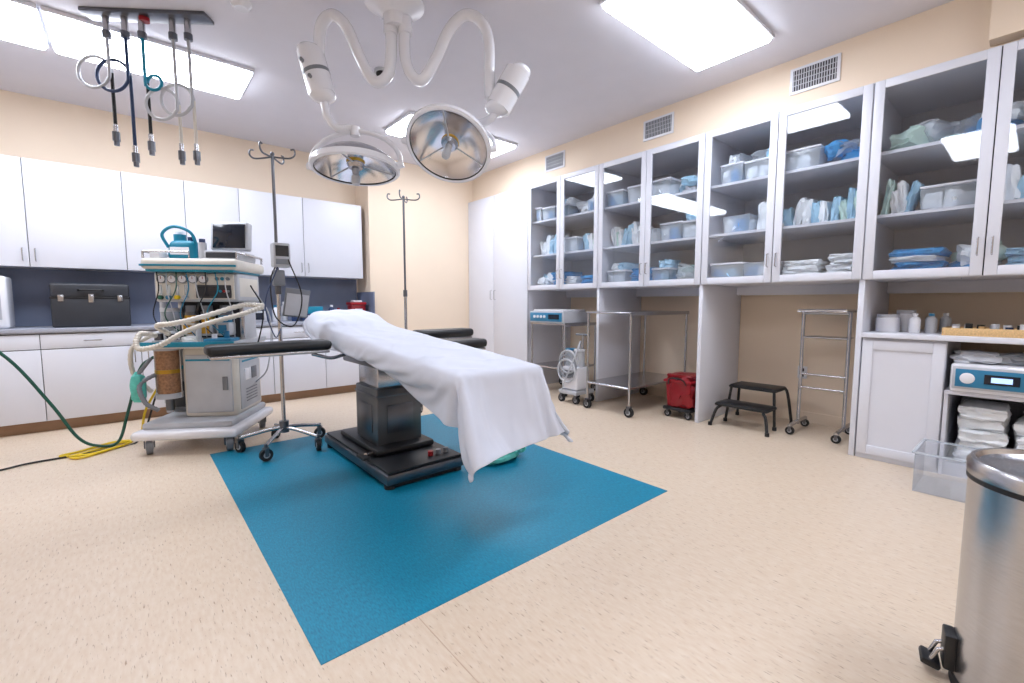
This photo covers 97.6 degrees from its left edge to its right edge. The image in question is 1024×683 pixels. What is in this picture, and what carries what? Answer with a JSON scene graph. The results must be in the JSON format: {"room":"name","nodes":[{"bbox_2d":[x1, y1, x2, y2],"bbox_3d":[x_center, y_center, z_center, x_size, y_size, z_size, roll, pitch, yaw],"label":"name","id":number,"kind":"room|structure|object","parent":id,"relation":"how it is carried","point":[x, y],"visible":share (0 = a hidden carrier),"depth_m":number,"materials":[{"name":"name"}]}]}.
{"room":"operating room","nodes":[
{"label":"operating room","id":0,"kind":"room"},
{"bbox_2d":[0,89,357,326],"bbox_3d":[-3.140,-0.882,5.610,7.550,3.100,0.100,-4,6,-40],"label":"wall","id":1,"kind":"structure","parent":0,"point":[31,127],"depth_m":4.79,"materials":[{"name":"paint"}]},
{"bbox_2d":[0,154,35,268],"bbox_3d":[-4.854,-1.139,3.800,1.030,0.960,0.366,-4,6,-40],"label":"upper cabinet","id":2,"kind":"object","parent":1,"relation":"attached to","point":[14,245],"visible":0.98,"depth_m":3.97,"materials":[{"name":"white laminate"}]},
{"bbox_2d":[21,157,127,271],"bbox_3d":[-4.207,-1.186,4.349,0.670,0.960,0.366,-4,6,-40],"label":"upper cabinet","id":3,"kind":"object","parent":1,"relation":"attached to","point":[75,216],"visible":1,"depth_m":4.22,"materials":[{"name":"white laminate"}]},
{"bbox_2d":[121,172,185,272],"bbox_3d":[-3.761,-1.218,4.726,0.500,0.960,0.366,-4,6,-40],"label":"upper cabinet","id":4,"kind":"object","parent":1,"relation":"attached to","point":[151,204],"visible":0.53,"depth_m":4.57,"materials":[{"name":"white laminate"}]},
{"bbox_2d":[0,268,374,326],"bbox_3d":[-3.860,-0.445,4.585,4.870,0.552,0.579,-4,6,-40],"label":"backsplash","id":5,"kind":"structure","parent":1,"relation":"attached to","point":[30,287],"depth_m":4.79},
{"bbox_2d":[183,181,238,249],"bbox_3d":[-3.380,-1.246,5.049,0.500,0.960,0.366,-4,6,-40],"label":"upper cabinet","id":6,"kind":"object","parent":1,"relation":"attached to","point":[205,204],"visible":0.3,"depth_m":4.88,"materials":[{"name":"white laminate"}]},
{"bbox_2d":[238,188,304,277],"bbox_3d":[-2.930,-1.278,5.429,0.680,0.960,0.366,-4,6,-40],"label":"upper cabinet","id":7,"kind":"object","parent":1,"relation":"attached to","point":[255,207],"visible":0.78,"depth_m":5.30,"materials":[{"name":"white laminate"}]},
{"bbox_2d":[298,198,362,279],"bbox_3d":[-2.389,-1.318,5.887,0.740,0.960,0.366,-4,6,-40],"label":"upper cabinet","id":8,"kind":"object","parent":1,"relation":"attached to","point":[332,231],"visible":1,"depth_m":5.76,"materials":[{"name":"white laminate"}]},
{"bbox_2d":[355,160,472,330],"bbox_3d":[-1.105,-1.000,6.979,2.470,3.100,0.440,-4,6,-40],"label":"wall","id":9,"kind":"structure","parent":0,"point":[436,224],"depth_m":6.45,"materials":[{"name":"beige paint"}]},
{"bbox_2d":[0,0,953,172],"bbox_3d":[-0.356,-2.197,2.208,7.550,0.100,8.700,-4,6,-40],"label":"ceiling","id":10,"kind":"structure","parent":0,"point":[591,72],"depth_m":3.69,"materials":[{"name":"paint"}]},
{"bbox_2d":[0,0,48,49],"bbox_3d":[-3.783,-2.164,2.765,1.240,0.060,0.620,-4,6,-40],"label":"ceiling light panel","id":11,"kind":"object","parent":10,"relation":"in","point":[20,20],"depth_m":3.06,"materials":[{"name":"white plastic"}]},
{"bbox_2d":[76,6,213,166],"bbox_3d":[-2.489,-1.718,3.073,0.747,0.999,0.596,-4,6,-40],"label":"hoses","id":12,"kind":"object","parent":10,"relation":"hanging from","point":[107,15],"depth_m":3.06,"materials":[{"name":"grey rubber"}]},
{"bbox_2d":[41,5,253,98],"bbox_3d":[-2.823,-2.234,3.578,1.240,0.060,0.620,-4,6,-40],"label":"ceiling light panel","id":13,"kind":"object","parent":10,"relation":"in","point":[70,35],"depth_m":3.45,"materials":[{"name":"white plastic"}]},
{"bbox_2d":[230,0,252,12],"bbox_3d":[-1.763,-2.187,2.918,0.130,0.040,0.130,-4,6,-40],"label":"smoke detector","id":14,"kind":"object","parent":10,"relation":"attached to","point":[244,6],"visible":1,"depth_m":2.90,"materials":[{"name":"white plastic"}]},
{"bbox_2d":[374,67,383,75],"bbox_3d":[-1.098,-2.250,3.770,0.120,0.070,0.120,-4,6,-40],"label":"sprinkler head","id":15,"kind":"object","parent":10,"relation":"attached to","point":[377,70],"visible":0.43,"depth_m":3.73},
{"bbox_2d":[296,0,529,185],"bbox_3d":[-0.645,-1.625,2.935,1.525,1.161,0.575,0,5,4],"label":"light","id":16,"kind":"object","parent":10,"relation":"hanging from","point":[446,141],"visible":1,"depth_m":2.92,"materials":[{"name":"white metal"}]},
{"bbox_2d":[384,111,517,157],"bbox_3d":[-0.682,-2.378,5.260,1.450,0.060,0.620,-4,6,-40],"label":"ceiling light panel","id":17,"kind":"object","parent":10,"relation":"in","point":[397,128],"depth_m":5.01,"materials":[{"name":"white plastic"}]},
{"bbox_2d":[599,0,774,70],"bbox_3d":[1.237,-2.191,3.079,1.260,0.060,0.600,-4,6,-40],"label":"ceiling light panel","id":18,"kind":"object","parent":10,"relation":"in","point":[701,34],"depth_m":3.07,"materials":[{"name":"white plastic"}]},
{"bbox_2d":[0,382,966,682],"bbox_3d":[-0.356,0.992,2.482,7.550,0.100,8.700,-4,6,-40],"label":"floor","id":19,"kind":"structure","parent":0,"point":[780,557],"depth_m":1.93,"materials":[{"name":"plastic"}]},
{"bbox_2d":[0,333,48,436],"bbox_3d":[-4.574,0.369,3.978,0.640,0.885,0.656,-4,6,-40],"label":"base cabinet","id":20,"kind":"object","parent":19,"relation":"on","point":[23,410],"visible":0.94,"depth_m":3.88,"materials":[{"name":"white laminate"}]},
{"bbox_2d":[0,351,153,447],"bbox_3d":[-4.023,0.033,2.995,2.595,1.698,0.119,-3,6,-28],"label":"gas hose","id":21,"kind":"object","parent":19,"relation":"on","point":[2,354],"visible":0.82,"depth_m":3.40,"materials":[{"name":"green rubber"}]},
{"bbox_2d":[0,397,155,470],"bbox_3d":[-3.792,0.720,2.775,0.160,0.414,2.537,4,7,42],"label":"cable","id":22,"kind":"object","parent":19,"relation":"on","point":[153,403],"visible":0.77,"depth_m":3.28,"materials":[{"name":"rubber"}]},
{"bbox_2d":[40,330,145,430],"bbox_3d":[-4.071,0.333,4.404,0.680,0.885,0.656,-4,6,-40],"label":"base cabinet","id":23,"kind":"object","parent":19,"relation":"on","point":[86,375],"visible":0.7,"depth_m":4.15,"materials":[{"name":"white laminate"}]},
{"bbox_2d":[59,389,155,458],"bbox_3d":[-3.180,0.603,3.552,0.286,0.519,0.613,3,6,31],"label":"power cord","id":24,"kind":"object","parent":19,"relation":"on","point":[79,455],"visible":0.79,"depth_m":3.48,"materials":[{"name":"yellow rubber"}]},
{"bbox_2d":[140,329,179,417],"bbox_3d":[-3.583,0.297,4.817,0.600,0.885,0.656,-4,6,-40],"label":"base cabinet","id":25,"kind":"object","parent":19,"relation":"on","point":[149,369],"visible":0.04,"depth_m":4.44,"materials":[{"name":"white laminate"}]},
{"bbox_2d":[127,222,272,454],"bbox_3d":[-2.500,-0.083,3.707,0.951,1.832,0.864,-1,5,-9],"label":"machine","id":26,"kind":"object","parent":19,"relation":"on","point":[216,290],"visible":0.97,"depth_m":3.59,"materials":[{"name":"white plastic"}]},
{"bbox_2d":[256,326,274,402],"bbox_3d":[-3.141,0.265,5.191,0.560,0.885,0.656,-4,6,-40],"label":"base cabinet","id":27,"kind":"object","parent":19,"relation":"on","point":[267,381],"visible":0.2,"depth_m":5.10,"materials":[{"name":"white laminate"}]},
{"bbox_2d":[272,325,326,401],"bbox_3d":[-2.707,0.234,5.559,0.580,0.885,0.656,-4,6,-40],"label":"base cabinet","id":28,"kind":"object","parent":19,"relation":"on","point":[304,374],"visible":0.52,"depth_m":5.33,"materials":[{"name":"white laminate"}]},
{"bbox_2d":[325,346,358,394],"bbox_3d":[-2.249,0.200,5.946,0.620,0.885,0.656,-4,6,-40],"label":"base cabinet","id":29,"kind":"object","parent":19,"relation":"on","point":[342,376],"visible":0.12,"depth_m":5.65,"materials":[{"name":"white laminate"}]},
{"bbox_2d":[387,189,422,412],"bbox_3d":[-1.145,-0.419,4.818,0.668,2.305,0.656,-4,6,-40],"label":"pole","id":30,"kind":"object","parent":19,"relation":"on","point":[403,199],"visible":0.5,"depth_m":4.79,"materials":[{"name":"metal"}]},
{"bbox_2d":[210,413,666,664],"bbox_3d":[-0.675,0.888,3.083,2.050,0.003,2.620,-4,6,-40],"label":"floor mat","id":31,"kind":"object","parent":19,"relation":"on","point":[354,560],"visible":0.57,"depth_m":2.36,"materials":[{"name":"plastic"}]},
{"bbox_2d":[234,141,325,461],"bbox_3d":[-1.820,-0.306,3.500,0.670,2.305,0.652,-4,6,-40],"label":"pole","id":32,"kind":"object","parent":31,"relation":"on","point":[296,301],"visible":1,"depth_m":3.44,"materials":[{"name":"metal"}]},
{"bbox_2d":[203,328,486,489],"bbox_3d":[-0.845,0.377,3.263,2.213,0.985,1.940,1,5,10],"label":"table","id":33,"kind":"object","parent":31,"relation":"on","point":[387,442],"visible":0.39,"depth_m":3.12,"materials":[{"name":"metal"}]},
{"bbox_2d":[302,309,584,476],"bbox_3d":[-0.730,0.133,3.160,0.860,0.693,2.794,-4,6,-40],"label":"sheet","id":34,"kind":"object","parent":33,"relation":"on","point":[503,405],"visible":0.98,"depth_m":2.39,"materials":[{"name":"fabric"}]},
{"bbox_2d":[467,447,523,462],"bbox_3d":[-0.118,0.782,3.338,0.421,0.164,0.362,-4,6,-40],"label":"bundle","id":35,"kind":"object","parent":31,"relation":"on","point":[515,454],"visible":0.16,"depth_m":3.22,"materials":[{"name":"teal fabric"}]},
{"bbox_2d":[418,617,478,682],"bbox_3d":[0.822,1.130,0.278,0.003,0.001,3.610,-4,6,-40],"label":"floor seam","id":36,"kind":"structure","parent":19,"relation":"on","point":[418,617],"depth_m":1.49,"materials":[{"name":"beige"}]},
{"bbox_2d":[468,185,570,383],"bbox_3d":[0.079,-0.784,6.807,0.900,2.700,1.373,-4,6,-40],"label":"storage cabinet","id":37,"kind":"object","parent":19,"relation":"on","point":[501,302],"visible":0.74,"depth_m":6.40,"materials":[{"name":"white laminate"}]},
{"bbox_2d":[530,322,595,395],"bbox_3d":[0.675,0.197,5.900,0.636,0.900,0.680,-4,6,-40],"label":"equipment cart","id":38,"kind":"object","parent":19,"relation":"on","point":[552,364],"visible":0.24,"depth_m":5.85,"materials":[{"name":"metal"}]},
{"bbox_2d":[530,309,586,322],"bbox_3d":[0.611,-0.334,5.813,0.532,0.167,0.600,-4,6,-40],"label":"medical device","id":39,"kind":"object","parent":38,"relation":"on","point":[538,315],"visible":0.94,"depth_m":5.61,"materials":[{"name":"grey plastic"}]},
{"bbox_2d":[557,333,593,404],"bbox_3d":[0.744,0.308,5.231,0.351,0.792,0.310,-4,6,-40],"label":"machine","id":40,"kind":"object","parent":19,"relation":"on","point":[573,378],"visible":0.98,"depth_m":5.14,"materials":[{"name":"grey plastic"}]},
{"bbox_2d":[595,288,640,401],"bbox_3d":[1.307,0.024,5.463,0.837,1.319,0.036,-4,6,-40],"label":"panel","id":41,"kind":"object","parent":19,"relation":"on","point":[612,330],"visible":0.8,"depth_m":5.38,"materials":[{"name":"white laminate"}]},
{"bbox_2d":[583,310,688,417],"bbox_3d":[1.413,0.191,5.028,1.136,1.060,0.640,-4,6,-40],"label":"table","id":42,"kind":"object","parent":19,"relation":"on","point":[630,381],"visible":0.8,"depth_m":4.87,"materials":[{"name":"metal"}]},
{"bbox_2d":[663,372,695,419],"bbox_3d":[1.749,0.543,4.544,0.352,0.442,0.316,-4,6,-40],"label":"bin","id":43,"kind":"object","parent":19,"relation":"on","point":[680,386],"visible":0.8,"depth_m":4.43,"materials":[{"name":"red plastic"}]},
{"bbox_2d":[695,285,740,422],"bbox_3d":[2.097,0.103,4.536,0.837,1.319,0.036,-4,6,-40],"label":"panel","id":44,"kind":"object","parent":19,"relation":"on","point":[719,306],"visible":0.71,"depth_m":4.45,"materials":[{"name":"white laminate"}]},
{"bbox_2d":[708,381,792,436],"bbox_3d":[2.265,0.607,4.236,0.626,0.367,0.536,-4,6,-40],"label":"step stool","id":45,"kind":"object","parent":19,"relation":"on","point":[755,407],"visible":0.93,"depth_m":4.18,"materials":[{"name":"black painted metal"},{"name":"black rubber"}]},
{"bbox_2d":[785,309,856,443],"bbox_3d":[2.701,0.269,3.893,0.432,1.098,0.410,-4,6,-40],"label":"stand","id":46,"kind":"object","parent":19,"relation":"on","point":[803,421],"visible":0.88,"depth_m":3.84,"materials":[{"name":"metal"}]},
{"bbox_2d":[848,280,888,455],"bbox_3d":[2.887,0.183,3.610,0.837,1.319,0.036,-4,6,-40],"label":"panel","id":47,"kind":"object","parent":19,"relation":"on","point":[873,298],"visible":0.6,"depth_m":3.37,"materials":[{"name":"white laminate"}]},
{"bbox_2d":[855,337,960,472],"bbox_3d":[3.041,0.411,3.432,0.842,0.895,0.450,-4,6,-40],"label":"base cabinet","id":48,"kind":"object","parent":19,"relation":"on","point":[903,382],"visible":0.91,"depth_m":3.15,"materials":[{"name":"white laminate"}]},
{"bbox_2d":[861,329,1023,344],"bbox_3d":[3.680,0.007,2.637,0.870,0.035,2.438,-4,6,-40],"label":"countertop","id":49,"kind":"structure","parent":48,"relation":"on","point":[922,335],"depth_m":2.98,"materials":[{"name":"white laminate"}]},
{"bbox_2d":[875,310,951,332],"bbox_3d":[2.993,-0.153,3.349,0.364,0.160,0.393,-4,6,-40],"label":"jar","id":50,"kind":"object","parent":49,"relation":"on","point":[909,321],"visible":0.97,"depth_m":3.31,"materials":[{"name":"plastic"}]},
{"bbox_2d":[941,323,1023,337],"bbox_3d":[3.303,-0.062,2.758,0.320,0.080,0.920,-4,6,-40],"label":"tray","id":51,"kind":"object","parent":49,"relation":"on","point":[1007,331],"visible":1,"depth_m":2.88,"materials":[{"name":"beige wood"}]},
{"bbox_2d":[912,438,977,489],"bbox_3d":[2.740,0.796,2.707,0.408,0.248,0.448,-4,6,-40],"label":"tub","id":52,"kind":"object","parent":19,"relation":"on","point":[919,458],"visible":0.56,"depth_m":2.84,"materials":[{"name":"clear plastic"}]},
{"bbox_2d":[918,448,1023,682],"bbox_3d":[1.497,0.695,1.245,0.392,0.702,0.417,-1,5,-11],"label":"pedal bin","id":53,"kind":"object","parent":19,"relation":"on","point":[985,643],"visible":1,"depth_m":1.24,"materials":[{"name":"silver metal"}]},
{"bbox_2d":[937,385,1023,478],"bbox_3d":[3.444,0.611,2.975,0.840,0.575,0.780,-4,6,-40],"label":"open shelf unit","id":54,"kind":"object","parent":19,"relation":"on","point":[952,400],"visible":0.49,"depth_m":3.06,"materials":[{"name":"white laminate"}]},
{"bbox_2d":[949,358,1023,397],"bbox_3d":[3.367,0.239,2.848,0.720,0.183,0.775,-4,6,-40],"label":"medical device","id":55,"kind":"object","parent":54,"relation":"on","point":[988,379],"visible":0.98,"depth_m":2.80,"materials":[{"name":"white plastic"}]},
{"bbox_2d":[949,350,1023,365],"bbox_3d":[3.248,0.113,2.772,0.324,0.081,0.762,-4,6,-40],"label":"bags","id":56,"kind":"object","parent":55,"relation":"on","point":[964,356],"visible":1,"depth_m":2.88,"materials":[{"name":"grey plastic"}]},
{"bbox_2d":[954,398,1023,462],"bbox_3d":[3.347,0.625,2.874,0.471,0.386,0.698,-4,6,-40],"label":"folded towels","id":57,"kind":"object","parent":54,"relation":"on","point":[982,424],"visible":0.83,"depth_m":2.92,"materials":[{"name":"white fabric"}]},
{"bbox_3d":[-5.494,0.436,3.199,0.495,0.885,0.656,-4,6,-40],"label":"base cabinet","id":58,"kind":"object","parent":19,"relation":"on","visible":0},
{"bbox_2d":[0,320,303,333],"bbox_3d":[-3.840,-0.147,4.570,4.850,0.038,0.641,-4,6,-40],"label":"countertop","id":59,"kind":"structure","parent":58,"relation":"on","point":[36,329],"depth_m":4.14,"materials":[{"name":"laminate"}]},
{"bbox_2d":[0,276,15,328],"bbox_3d":[-4.641,-0.337,3.857,0.440,0.460,0.290,-4,6,-40],"label":"monitor","id":60,"kind":"object","parent":59,"relation":"on","point":[7,315],"visible":1,"depth_m":3.90,"materials":[{"name":"plastic"}]},
{"bbox_2d":[49,283,130,327],"bbox_3d":[-4.065,-0.351,4.346,0.556,0.405,0.376,-4,6,-40],"label":"equipment case","id":61,"kind":"object","parent":59,"relation":"on","point":[72,305],"visible":1,"depth_m":4.21,"materials":[{"name":"plastic"}]},
{"bbox_2d":[255,301,266,321],"bbox_3d":[-3.074,-0.357,5.260,0.300,0.260,0.225,-4,6,-40],"label":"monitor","id":62,"kind":"object","parent":59,"relation":"on","point":[258,313],"visible":0.22,"depth_m":5.23,"materials":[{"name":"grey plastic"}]},
{"bbox_2d":[272,302,339,321],"bbox_3d":[-2.602,-0.387,5.726,0.845,0.240,0.155,-4,6,-40],"label":"bottles","id":63,"kind":"object","parent":59,"relation":"on","point":[284,318],"visible":0.48,"depth_m":5.56,"materials":[{"name":"white plastic"}]},
{"bbox_2d":[300,306,322,320],"bbox_3d":[-2.567,-0.358,5.746,0.260,0.180,0.142,-4,6,-40],"label":"boxes","id":64,"kind":"object","parent":59,"relation":"on","point":[312,309],"visible":0.31,"depth_m":5.69,"materials":[{"name":"teal plastic"}]},
{"bbox_2d":[346,300,365,310],"bbox_3d":[-2.085,-0.421,6.008,0.210,0.260,0.190,-4,6,-40],"label":"sharps container","id":65,"kind":"object","parent":59,"relation":"on","point":[353,304],"visible":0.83,"depth_m":5.94,"materials":[{"name":"red plastic"}]},
{"bbox_2d":[472,0,1023,200],"bbox_3d":[2.290,-2.117,4.181,0.780,0.395,8.060,-4,6,-40],"label":"wall","id":66,"kind":"structure","parent":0,"point":[955,29],"depth_m":3.69,"materials":[{"name":"beige paint"}]},
{"bbox_2d":[545,150,564,172],"bbox_3d":[0.535,-2.259,5.623,0.020,0.200,0.340,-4,6,-40],"label":"air vent","id":67,"kind":"object","parent":66,"relation":"in","point":[554,161],"visible":1,"depth_m":5.61,"materials":[{"name":"white metal"}]},
{"bbox_2d":[643,111,673,141],"bbox_3d":[1.474,-2.164,4.522,0.020,0.200,0.340,-4,6,-40],"label":"air vent","id":68,"kind":"object","parent":66,"relation":"in","point":[663,125],"visible":1,"depth_m":4.51,"materials":[{"name":"white metal"}]},
{"bbox_2d":[789,53,841,95],"bbox_3d":[2.355,-2.076,3.489,0.020,0.200,0.340,-4,6,-40],"label":"air vent","id":69,"kind":"object","parent":66,"relation":"in","point":[825,71],"visible":1,"depth_m":3.48,"materials":[{"name":"white metal"}]},
{"bbox_2d":[570,292,1023,417],"bbox_3d":[2.516,-0.805,4.710,0.100,3.100,8.600,-4,6,-40],"label":"wall","id":70,"kind":"structure","parent":0,"point":[770,325],"depth_m":4.42,"materials":[{"name":"paint"}]},
{"bbox_2d":[528,164,606,297],"bbox_3d":[0.907,-1.314,5.784,0.899,1.470,1.178,-4,6,-40],"label":"upper cabinet","id":71,"kind":"object","parent":70,"relation":"attached to","point":[582,184],"visible":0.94,"depth_m":5.91,"materials":[{"name":"white laminate"}]},
{"bbox_2d":[535,195,593,220],"bbox_3d":[0.799,-1.672,5.656,0.401,0.262,1.086,-4,7,-42],"label":"supplies","id":72,"kind":"object","parent":71,"relation":"in","point":[573,205],"visible":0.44,"depth_m":5.60,"materials":[{"name":"white plastic"}]},
{"bbox_2d":[537,271,592,284],"bbox_3d":[0.787,-0.790,5.739,0.446,0.233,1.123,-4,6,-40],"label":"supplies","id":73,"kind":"object","parent":71,"relation":"in","point":[570,277],"visible":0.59,"depth_m":5.68},
{"bbox_2d":[539,232,593,254],"bbox_3d":[0.774,-1.256,5.677,0.338,0.285,1.106,-4,6,-40],"label":"supplies","id":74,"kind":"object","parent":71,"relation":"in","point":[574,243],"visible":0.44,"depth_m":5.54,"materials":[{"name":"white plastic"}]},
{"bbox_2d":[597,133,705,296],"bbox_3d":[1.684,-1.236,4.872,0.899,1.470,1.218,-4,6,-40],"label":"upper cabinet","id":75,"kind":"object","parent":70,"relation":"attached to","point":[679,159],"visible":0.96,"depth_m":4.93,"materials":[{"name":"white laminate"}]},
{"bbox_2d":[607,259,694,281],"bbox_3d":[1.564,-0.735,4.820,0.456,0.281,1.091,-4,6,-40],"label":"supplies","id":76,"kind":"object","parent":75,"relation":"in","point":[630,270],"visible":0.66,"depth_m":4.71,"materials":[{"name":"white plastic"}]},
{"bbox_2d":[606,175,697,206],"bbox_3d":[1.576,-1.564,4.744,0.419,0.202,1.126,-4,6,-40],"label":"supplies","id":77,"kind":"object","parent":75,"relation":"in","point":[668,185],"visible":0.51,"depth_m":4.61,"materials":[{"name":"white plastic"}]},
{"bbox_2d":[610,212,695,245],"bbox_3d":[1.556,-1.171,4.775,0.372,0.266,1.139,-4,6,-40],"label":"supplies","id":78,"kind":"object","parent":75,"relation":"in","point":[678,229],"visible":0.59,"depth_m":4.65,"materials":[{"name":"white plastic"}]},
{"bbox_2d":[589,377,849,427],"bbox_3d":[2.032,0.648,5.318,0.011,0.100,3.560,-4,6,-40],"label":"baseboard","id":79,"kind":"structure","parent":70,"relation":"attached to","point":[822,419],"depth_m":4.37,"materials":[{"name":"paint"}]},
{"bbox_2d":[701,83,874,294],"bbox_3d":[2.474,-1.156,3.946,0.899,1.470,1.218,-4,6,-40],"label":"upper cabinet","id":80,"kind":"object","parent":70,"relation":"attached to","point":[847,115],"visible":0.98,"depth_m":3.95,"materials":[{"name":"white laminate"}]},
{"bbox_2d":[710,253,852,277],"bbox_3d":[2.362,-0.625,3.879,0.399,0.185,1.134,-4,6,-40],"label":"supplies","id":81,"kind":"object","parent":80,"relation":"in","point":[842,262],"visible":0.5,"depth_m":3.67,"materials":[{"name":"clear plastic"},{"name":"white fabric"}]},
{"bbox_2d":[723,186,856,232],"bbox_3d":[2.382,-1.086,3.791,0.331,0.268,1.041,-4,6,-40],"label":"supplies","id":82,"kind":"object","parent":80,"relation":"in","point":[809,210],"visible":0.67,"depth_m":3.67,"materials":[{"name":"white plastic"}]},
{"bbox_2d":[721,139,859,183],"bbox_3d":[2.407,-1.516,3.787,0.403,0.300,1.129,-4,6,-40],"label":"supplies","id":83,"kind":"object","parent":80,"relation":"in","point":[737,169],"visible":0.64,"depth_m":3.66,"materials":[{"name":"clear plastic"},{"name":"blue fabric"},{"name":"white fabric"}]},
{"bbox_2d":[797,366,806,378],"bbox_3d":[2.822,0.299,4.354,0.012,0.120,0.080,-4,6,-40],"label":"power outlet","id":84,"kind":"object","parent":70,"relation":"attached to","point":[804,367],"visible":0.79,"depth_m":4.34,"materials":[{"name":"white plastic"}]},
{"bbox_2d":[862,39,1023,293],"bbox_3d":[3.264,-1.077,3.020,0.899,1.470,1.218,-4,6,-40],"label":"upper cabinet","id":85,"kind":"object","parent":70,"relation":"attached to","point":[985,84],"visible":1,"depth_m":3.17,"materials":[{"name":"white laminate"}]},
{"bbox_2d":[880,163,1023,214],"bbox_3d":[3.138,-1.012,2.920,0.379,0.274,1.129,-4,6,-40],"label":"supplies","id":86,"kind":"object","parent":85,"relation":"in","point":[898,198],"visible":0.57,"depth_m":3.03,"materials":[{"name":"clear plastic"},{"name":"fabric"},{"name":"paper"}]},
{"bbox_2d":[888,241,1023,269],"bbox_3d":[3.194,-0.553,2.964,0.423,0.241,1.069,-4,6,-40],"label":"supplies","id":87,"kind":"object","parent":85,"relation":"in","point":[933,257],"visible":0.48,"depth_m":3.08},
{"bbox_2d":[888,100,1023,161],"bbox_3d":[3.171,-1.443,2.894,0.423,0.295,1.106,-4,6,-40],"label":"supplies","id":88,"kind":"object","parent":85,"relation":"in","point":[930,130],"visible":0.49,"depth_m":3.08,"materials":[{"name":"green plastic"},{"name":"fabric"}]},
{"bbox_2d":[989,0,1023,46],"bbox_3d":[3.748,-1.930,1.786,0.110,0.360,2.510,-4,6,-40],"label":"beam","id":89,"kind":"structure","parent":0,"point":[1007,16],"depth_m":2.67,"materials":[{"name":"beige paint"}]}
]}

